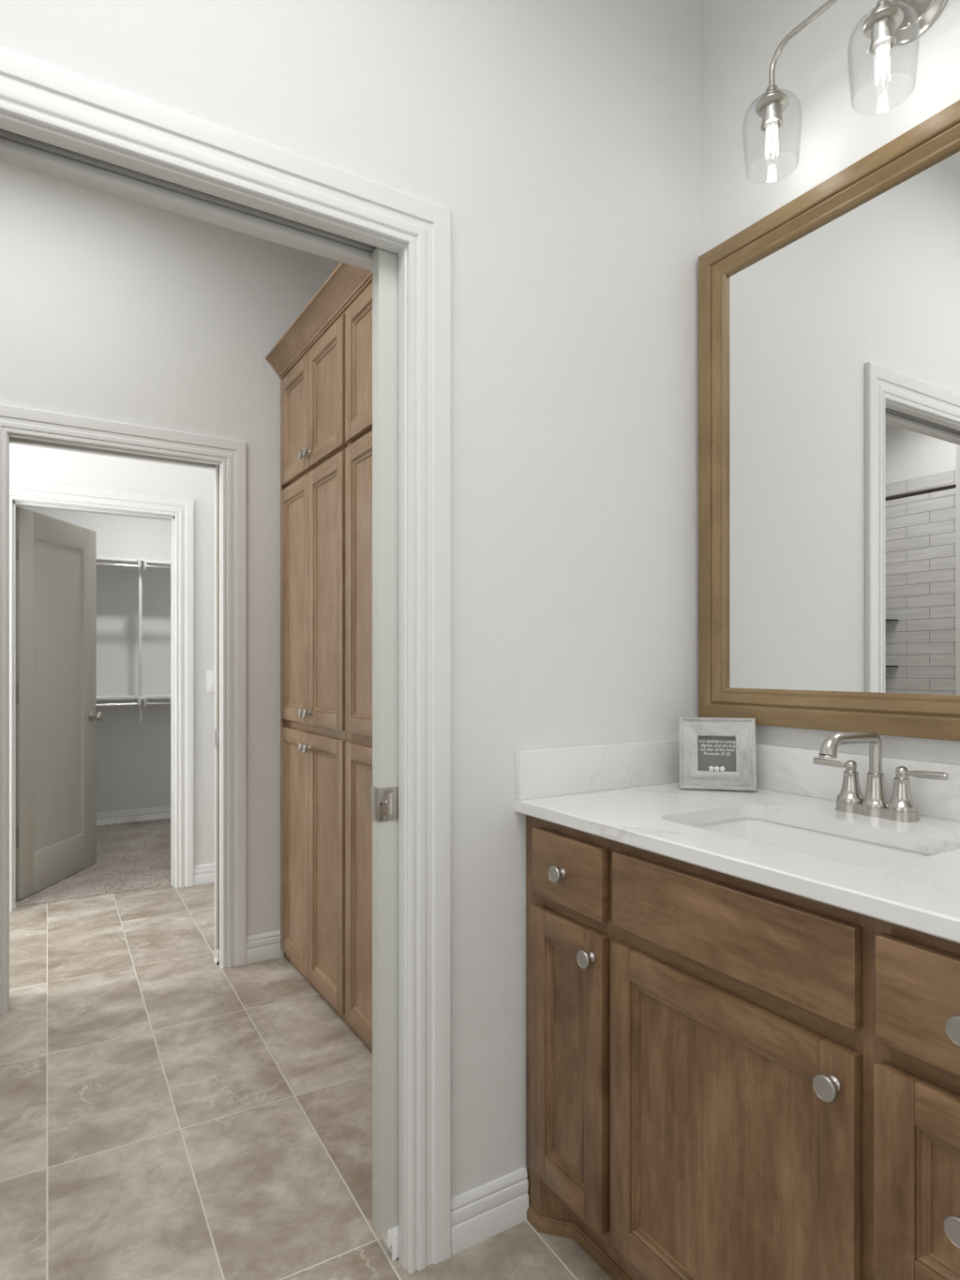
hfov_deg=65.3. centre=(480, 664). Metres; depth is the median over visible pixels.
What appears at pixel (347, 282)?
crown molding
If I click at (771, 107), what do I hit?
socket
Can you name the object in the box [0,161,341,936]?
wall
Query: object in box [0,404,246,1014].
door frame
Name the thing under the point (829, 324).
wall mirror
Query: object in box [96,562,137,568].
closet rod
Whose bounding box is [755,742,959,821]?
backsplash
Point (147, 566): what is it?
closet rod
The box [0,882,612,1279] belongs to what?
floor
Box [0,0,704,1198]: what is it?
wall
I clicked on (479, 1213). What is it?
baseboard
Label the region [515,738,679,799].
backsplash
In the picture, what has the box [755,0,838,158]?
vanity light
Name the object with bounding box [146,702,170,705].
closet rod
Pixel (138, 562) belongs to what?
cup
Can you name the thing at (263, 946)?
baseboard
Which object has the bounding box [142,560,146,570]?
cup
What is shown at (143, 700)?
cup
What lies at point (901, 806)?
faucet
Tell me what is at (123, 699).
closet shelf
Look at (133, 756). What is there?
wall
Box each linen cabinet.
[280,315,348,1024]
[345,282,372,1051]
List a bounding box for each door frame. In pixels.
[0,45,451,1273]
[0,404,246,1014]
[9,480,194,912]
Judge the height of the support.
0.988 m
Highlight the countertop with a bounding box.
[514,738,959,943]
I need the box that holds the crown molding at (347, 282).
[265,262,372,379]
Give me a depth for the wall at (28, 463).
4.16 m
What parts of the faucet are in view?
lever, handle, spout, plate, handle, lever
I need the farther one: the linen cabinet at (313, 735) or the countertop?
the linen cabinet at (313, 735)
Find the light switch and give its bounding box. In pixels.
[207,670,214,692]
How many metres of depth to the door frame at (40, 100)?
1.51 m
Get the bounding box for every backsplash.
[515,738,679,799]
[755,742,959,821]
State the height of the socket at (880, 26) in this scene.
0.085 m
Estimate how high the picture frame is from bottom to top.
0.169 m
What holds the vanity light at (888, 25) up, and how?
attached to the wall at (742, 37)
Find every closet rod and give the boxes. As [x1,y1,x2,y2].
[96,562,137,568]
[96,703,137,707]
[146,565,170,569]
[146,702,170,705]
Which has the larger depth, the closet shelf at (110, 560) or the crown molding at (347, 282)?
the closet shelf at (110, 560)
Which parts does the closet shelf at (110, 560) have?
rod bracket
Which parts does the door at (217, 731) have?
edge pull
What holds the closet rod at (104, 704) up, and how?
attached to the closet shelf at (123, 699)
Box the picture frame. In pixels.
[678,717,756,791]
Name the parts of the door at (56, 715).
panel, knob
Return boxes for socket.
[755,84,789,133]
[862,0,903,55]
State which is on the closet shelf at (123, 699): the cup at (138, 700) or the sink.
the cup at (138, 700)
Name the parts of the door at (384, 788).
edge pull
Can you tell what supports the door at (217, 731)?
in the wall at (113, 308)
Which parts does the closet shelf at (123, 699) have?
arm, rod bracket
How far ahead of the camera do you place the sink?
1.47 m
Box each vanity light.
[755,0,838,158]
[862,0,948,84]
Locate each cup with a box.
[136,560,140,570]
[136,699,140,707]
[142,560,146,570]
[142,699,146,707]
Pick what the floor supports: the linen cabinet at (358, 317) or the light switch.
the linen cabinet at (358, 317)
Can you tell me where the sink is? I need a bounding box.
[692,817,933,867]
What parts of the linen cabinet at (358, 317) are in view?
door, door, door, frame, panel, panel, panel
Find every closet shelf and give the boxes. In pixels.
[96,556,170,574]
[96,693,170,722]
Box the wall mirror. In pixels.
[698,99,959,741]
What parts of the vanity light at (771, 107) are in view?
bulb, lamp shade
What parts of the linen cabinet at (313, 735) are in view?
door, panel, panel, panel, door, door, knob, knob, knob, knob, knob, knob, panel, door, panel, panel, door, door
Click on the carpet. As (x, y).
(133, 855)
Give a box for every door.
[15,506,103,900]
[213,465,219,964]
[371,247,398,1261]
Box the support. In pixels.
[138,569,141,696]
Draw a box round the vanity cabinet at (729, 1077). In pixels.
[526,814,959,1279]
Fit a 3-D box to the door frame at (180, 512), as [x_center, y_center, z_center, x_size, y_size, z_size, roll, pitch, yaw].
[-2.021,0.153,3.953,0.946,2.133,0.137,0,0,-32]
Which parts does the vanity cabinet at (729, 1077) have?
knob, panel, door, drawer, shoe molding, knob, panel, door, knob, drawer, drawer, panel, knob, knob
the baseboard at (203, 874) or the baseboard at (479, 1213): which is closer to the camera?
the baseboard at (479, 1213)
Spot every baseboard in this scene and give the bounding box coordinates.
[96,806,170,825]
[194,862,214,885]
[246,930,284,963]
[451,1167,528,1255]
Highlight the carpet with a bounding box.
[15,817,170,906]
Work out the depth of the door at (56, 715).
4.13 m
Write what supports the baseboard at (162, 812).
attached to the wall at (133, 756)
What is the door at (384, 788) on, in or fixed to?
in the wall at (563, 141)
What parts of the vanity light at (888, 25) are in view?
arm, bulb, lamp shade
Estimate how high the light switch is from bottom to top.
0.121 m
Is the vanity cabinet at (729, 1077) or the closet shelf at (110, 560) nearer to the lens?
the vanity cabinet at (729, 1077)
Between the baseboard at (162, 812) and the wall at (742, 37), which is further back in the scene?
the baseboard at (162, 812)
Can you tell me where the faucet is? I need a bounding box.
[813,731,948,822]
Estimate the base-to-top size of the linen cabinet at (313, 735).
2.469 m
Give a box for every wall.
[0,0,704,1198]
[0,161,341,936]
[9,442,214,865]
[19,506,170,813]
[704,0,959,765]

